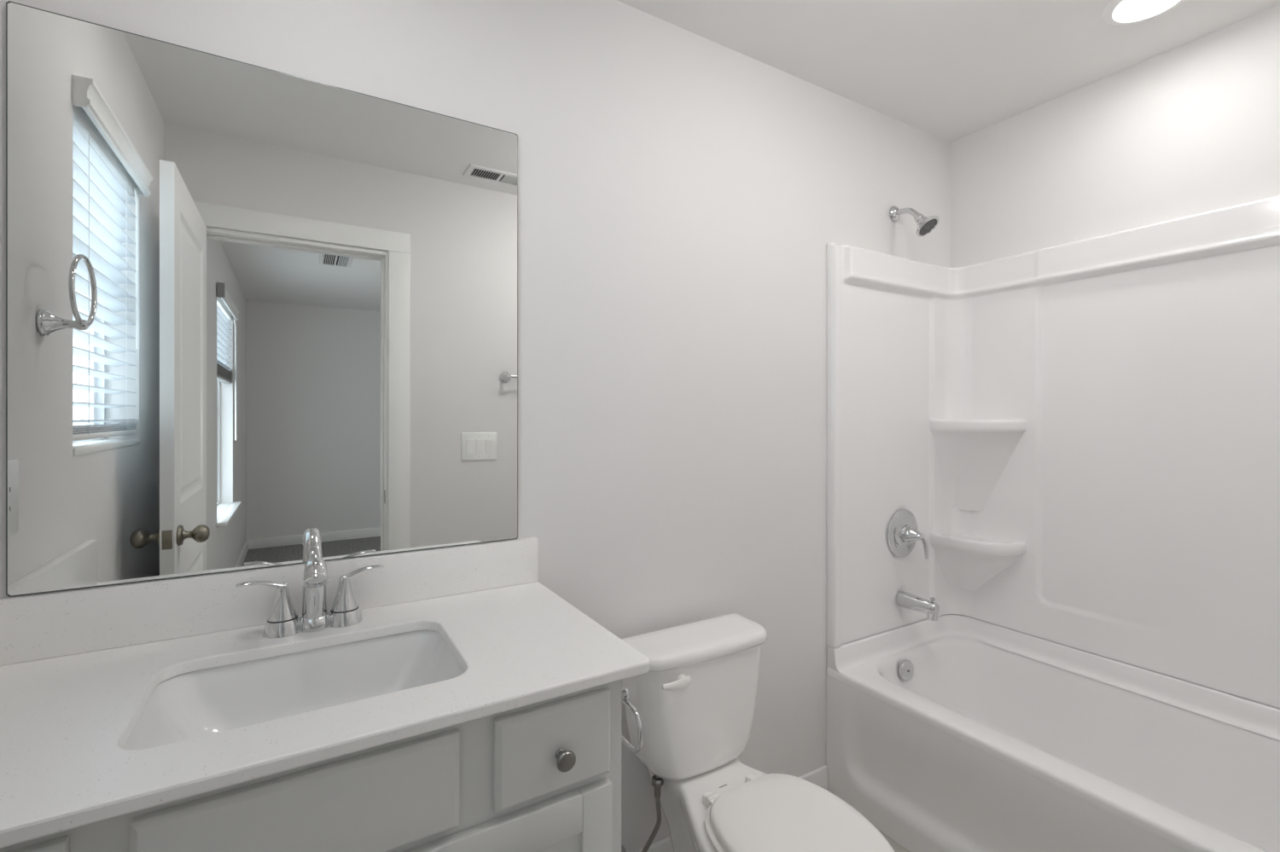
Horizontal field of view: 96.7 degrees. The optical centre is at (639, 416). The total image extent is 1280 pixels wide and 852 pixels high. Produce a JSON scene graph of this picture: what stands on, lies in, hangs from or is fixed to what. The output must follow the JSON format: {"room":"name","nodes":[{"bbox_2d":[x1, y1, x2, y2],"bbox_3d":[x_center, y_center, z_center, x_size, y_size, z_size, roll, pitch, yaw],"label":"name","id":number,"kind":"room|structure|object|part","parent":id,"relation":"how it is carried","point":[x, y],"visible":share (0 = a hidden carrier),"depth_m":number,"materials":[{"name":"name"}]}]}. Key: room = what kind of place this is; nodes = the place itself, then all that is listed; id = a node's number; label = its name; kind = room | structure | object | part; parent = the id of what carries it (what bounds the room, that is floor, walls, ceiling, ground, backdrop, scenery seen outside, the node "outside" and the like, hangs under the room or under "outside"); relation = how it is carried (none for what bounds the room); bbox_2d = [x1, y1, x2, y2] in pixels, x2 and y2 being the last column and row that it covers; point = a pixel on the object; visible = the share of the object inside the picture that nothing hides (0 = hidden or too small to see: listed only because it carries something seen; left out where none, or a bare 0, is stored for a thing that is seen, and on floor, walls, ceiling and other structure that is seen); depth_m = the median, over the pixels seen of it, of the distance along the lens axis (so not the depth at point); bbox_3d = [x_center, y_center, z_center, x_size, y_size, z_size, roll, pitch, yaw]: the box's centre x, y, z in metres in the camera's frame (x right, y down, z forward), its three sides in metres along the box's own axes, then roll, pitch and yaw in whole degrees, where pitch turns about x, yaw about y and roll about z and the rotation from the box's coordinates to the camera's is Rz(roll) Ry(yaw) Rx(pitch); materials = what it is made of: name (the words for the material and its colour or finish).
{"room":"bathroom","nodes":[
{"label":"bathroom","id":0,"kind":"room"},
{"bbox_2d":[0,0,949,851],"bbox_3d":[0.060,0.086,1.696,3.023,2.442,0.120,0,0,-31],"label":"wall","id":1,"kind":"structure","parent":0,"point":[683,194],"depth_m":1.60,"materials":[{"name":"white paint"}]},
{"bbox_2d":[5,0,517,597],"bbox_3d":[-0.681,-0.196,1.178,0.882,0.998,0.006,0,0,-31],"label":"wall mirror","id":2,"kind":"object","parent":1,"relation":"attached to","point":[257,317],"visible":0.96,"depth_m":1.11,"materials":[{"name":"clear glass"}]},
{"bbox_2d":[0,537,537,666],"bbox_3d":[-0.660,0.358,1.183,0.936,0.108,0.020,0,0,-31],"label":"backsplash","id":3,"kind":"structure","parent":1,"relation":"attached to","point":[52,625],"depth_m":1.08,"materials":[{"name":"white stone"}]},
{"bbox_2d":[634,765,828,851],"bbox_3d":[0.179,1.258,1.689,1.092,0.098,0.014,0,0,-31],"label":"baseboard","id":4,"kind":"structure","parent":1,"relation":"attached to","point":[819,777],"depth_m":1.92,"materials":[{"name":"white wood"}]},
{"bbox_2d":[889,205,939,237],"bbox_3d":[1.013,-0.729,2.096,0.088,0.144,0.169,0,0,-31],"label":"showerhead","id":5,"kind":"object","parent":1,"relation":"attached to","point":[926,225],"visible":1,"depth_m":2.07,"materials":[{"name":"silver metal"}]},
{"bbox_3d":[0.997,-0.752,2.117,0.021,0.059,0.098,0,0,-31],"label":"arm","id":6,"kind":"part","parent":5,"relation":"part of","materials":[{"name":"silver metal"}]},
{"bbox_2d":[876,828,909,851],"bbox_3d":[0.457,1.332,1.032,3.023,0.050,1.666,0,0,-31],"label":"floor","id":7,"kind":"structure","parent":0,"point":[897,848],"depth_m":1.73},
{"bbox_2d":[0,680,621,851],"bbox_3d":[-0.546,0.870,0.933,0.918,0.875,0.564,0,0,-31],"label":"vanity cabinet","id":8,"kind":"object","parent":7,"relation":"on","point":[543,776],"visible":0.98,"depth_m":0.80,"materials":[{"name":"white paint"}]},
{"bbox_3d":[-0.697,0.522,0.559,0.194,0.136,0.019,0,0,-31],"label":"drawer","id":9,"kind":"part","parent":8,"relation":"part of","materials":[{"name":"white paint"}]},
{"bbox_2d":[0,537,649,849],"bbox_3d":[-0.532,0.367,0.950,0.960,0.128,0.551,0,0,-31],"label":"countertop","id":10,"kind":"structure","parent":8,"relation":"on","point":[79,669],"depth_m":0.94,"materials":[{"name":"white stone"}]},
{"bbox_2d":[122,630,465,750],"bbox_3d":[-0.529,0.501,0.926,0.495,0.136,0.353,0,0,-31],"label":"sink","id":11,"kind":"object","parent":10,"relation":"in","point":[195,704],"visible":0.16,"depth_m":1.02,"materials":[{"name":"white ceramic"}]},
{"bbox_2d":[235,557,383,639],"bbox_3d":[-0.635,0.335,1.103,0.184,0.154,0.191,0,0,11],"label":"faucet","id":12,"kind":"object","parent":10,"relation":"on","point":[283,620],"visible":1,"depth_m":1.08,"materials":[{"name":"silver metal"}]},
{"bbox_3d":[-0.702,0.345,1.074,0.096,0.079,0.049,0,0,-31],"label":"lever handle","id":13,"kind":"part","parent":12,"relation":"part of","materials":[{"name":"silver metal"}]},
{"bbox_3d":[-0.682,0.399,1.086,0.065,0.026,0.065,0,0,-31],"label":"handle","id":14,"kind":"part","parent":12,"relation":"part of","materials":[{"name":"silver metal"}]},
{"bbox_3d":[-0.611,0.335,1.069,0.055,0.154,0.152,0,0,-31],"label":"spout","id":15,"kind":"part","parent":12,"relation":"part of","materials":[{"name":"silver metal"}]},
{"bbox_3d":[-0.637,0.402,1.113,0.147,0.020,0.040,0,0,-31],"label":"deck plate","id":16,"kind":"part","parent":12,"relation":"part of","materials":[{"name":"silver metal"}]},
{"bbox_3d":[-0.592,0.399,1.140,0.065,0.026,0.065,0,0,-31],"label":"handle","id":17,"kind":"part","parent":12,"relation":"part of","materials":[{"name":"silver metal"}]},
{"bbox_3d":[-0.571,0.345,1.152,0.096,0.079,0.049,0,0,-31],"label":"lever handle","id":18,"kind":"part","parent":12,"relation":"part of","materials":[{"name":"silver metal"}]},
{"bbox_3d":[-0.231,0.891,0.837,0.422,0.572,0.019,0,0,-31],"label":"cabinet door","id":19,"kind":"part","parent":8,"relation":"part of","materials":[{"name":"white paint"}]},
{"bbox_3d":[-0.133,0.522,0.896,0.194,0.136,0.019,0,0,-31],"label":"drawer","id":20,"kind":"part","parent":8,"relation":"part of","materials":[{"name":"white paint"}]},
{"bbox_3d":[-0.232,0.894,0.840,0.322,0.466,0.007,0,0,-31],"label":"door panel","id":21,"kind":"part","parent":8,"relation":"part of","materials":[{"name":"white paint"}]},
{"bbox_3d":[-0.117,0.528,0.877,0.032,0.032,0.029,0,0,-31],"label":"knob","id":22,"kind":"part","parent":8,"relation":"part of","materials":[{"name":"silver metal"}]},
{"bbox_2d":[621,687,642,753],"bbox_3d":[-0.063,0.557,1.081,0.064,0.116,0.179,0,0,-31],"label":"toilet paper holder","id":23,"kind":"object","parent":8,"relation":"attached to","point":[625,693],"visible":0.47,"depth_m":1.04,"materials":[{"name":"silver metal"}]},
{"bbox_3d":[-0.050,0.523,1.059,0.064,0.049,0.049,0,0,-31],"label":"post","id":24,"kind":"part","parent":23,"relation":"part of","materials":[{"name":"silver metal"}]},
{"bbox_2d":[621,613,895,851],"bbox_3d":[0.283,0.945,1.306,0.422,0.724,0.693,0,0,-31],"label":"toilet","id":25,"kind":"object","parent":7,"relation":"on","point":[695,704],"visible":0.91,"depth_m":1.41,"materials":[{"name":"white ceramic"}]},
{"bbox_2d":[621,775,663,851],"bbox_3d":[-0.012,1.087,1.503,0.159,0.332,0.067,0,0,37],"label":"supply hose","id":26,"kind":"object","parent":25,"relation":"hanging from","point":[656,782],"visible":0.94,"depth_m":1.48,"materials":[{"name":"silver metal"}]},
{"bbox_3d":[0.086,0.649,1.376,0.082,0.032,0.030,0,0,-31],"label":"flush lever","id":27,"kind":"part","parent":25,"relation":"part of","materials":[{"name":"white plastic"}]},
{"bbox_3d":[0.152,0.770,1.525,0.396,0.302,0.166,0,0,-31],"label":"tank","id":28,"kind":"part","parent":25,"relation":"part of","materials":[{"name":"white ceramic"}]},
{"bbox_3d":[0.152,0.601,1.525,0.422,0.034,0.182,0,0,-31],"label":"tank lid","id":29,"kind":"part","parent":25,"relation":"part of","materials":[{"name":"white ceramic"}]},
{"bbox_3d":[0.279,1.115,1.314,0.359,0.384,0.673,0,0,-31],"label":"bowl","id":30,"kind":"part","parent":25,"relation":"part of","materials":[{"name":"white ceramic"}]},
{"bbox_3d":[0.351,0.909,1.192,0.338,0.018,0.427,0,0,-31],"label":"seat","id":31,"kind":"part","parent":25,"relation":"part of","materials":[{"name":"white plastic"}]},
{"bbox_3d":[0.351,0.887,1.192,0.322,0.023,0.411,0,0,-31],"label":"lid","id":32,"kind":"part","parent":25,"relation":"part of","materials":[{"name":"white plastic"}]},
{"bbox_2d":[826,614,1279,851],"bbox_3d":[1.345,1.052,1.531,0.744,0.507,1.479,0,0,-31],"label":"bathtub","id":33,"kind":"object","parent":7,"relation":"on","point":[966,734],"visible":0.96,"depth_m":1.71,"materials":[{"name":"white plastic"}]},
{"bbox_3d":[0.964,0.921,2.061,0.073,0.073,0.023,0,0,-31],"label":"overflow plate","id":34,"kind":"part","parent":33,"relation":"part of","materials":[{"name":"silver metal"}]},
{"bbox_2d":[616,0,1279,142],"bbox_3d":[0.440,-1.175,1.060,3.023,0.080,1.601,0,0,-31],"label":"ceiling","id":35,"kind":"structure","parent":0,"point":[950,71],"depth_m":1.72,"materials":[{"name":"white paint"}]},
{"bbox_2d":[1102,0,1185,25],"bbox_3d":[1.386,-1.130,1.550,0.196,0.008,0.196,0,0,-31],"label":"recessed light","id":36,"kind":"object","parent":35,"relation":"in","point":[1118,12],"visible":1,"depth_m":1.58,"materials":[{"name":"white plastic"}]},
{"bbox_2d":[949,3,1279,267],"bbox_3d":[1.746,0.086,1.704,0.120,2.442,1.596,0,0,-31],"label":"wall","id":37,"kind":"structure","parent":0,"point":[1192,127],"depth_m":1.85,"materials":[{"name":"white paint"}]},
{"bbox_2d":[826,195,1279,709],"bbox_3d":[1.347,0.099,1.532,0.740,1.396,1.479,0,0,-31],"label":"shower surround","id":38,"kind":"object","parent":37,"relation":"attached to","point":[1081,439],"visible":0.98,"depth_m":1.95,"materials":[{"name":"white plastic"}]},
{"bbox_2d":[886,509,928,559],"bbox_3d":[1.016,0.443,2.117,0.183,0.183,0.095,0,0,-31],"label":"shower valve","id":39,"kind":"object","parent":38,"relation":"attached to","point":[903,534],"visible":1,"depth_m":2.12,"materials":[{"name":"silver metal"}]},
{"bbox_3d":[1.025,0.468,2.102,0.068,0.118,0.060,0,0,-31],"label":"lever","id":40,"kind":"part","parent":39,"relation":"part of","materials":[{"name":"silver metal"}]},
{"bbox_2d":[896,590,940,621],"bbox_3d":[1.023,0.691,2.090,0.056,0.080,0.148,0,0,-31],"label":"tub spout","id":41,"kind":"object","parent":38,"relation":"attached to","point":[904,600],"visible":1,"depth_m":2.07,"materials":[{"name":"silver metal"}]},
{"bbox_3d":[1.051,0.662,2.043,0.017,0.022,0.017,0,0,-31],"label":"diverter knob","id":42,"kind":"part","parent":41,"relation":"part of","materials":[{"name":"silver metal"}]},
{"bbox_2d":[930,533,1026,591],"bbox_3d":[1.280,0.575,2.164,0.166,0.228,0.280,0,0,-31],"label":"corner shelf","id":43,"kind":"object","parent":38,"relation":"attached to","point":[958,561],"depth_m":2.17,"materials":[{"name":"white plastic"}]},
{"bbox_2d":[930,419,1026,511],"bbox_3d":[1.280,0.192,2.164,0.166,0.358,0.280,0,0,-31],"label":"corner shelf","id":44,"kind":"object","parent":38,"relation":"attached to","point":[976,465],"depth_m":2.17,"materials":[{"name":"white plastic"}]}
]}

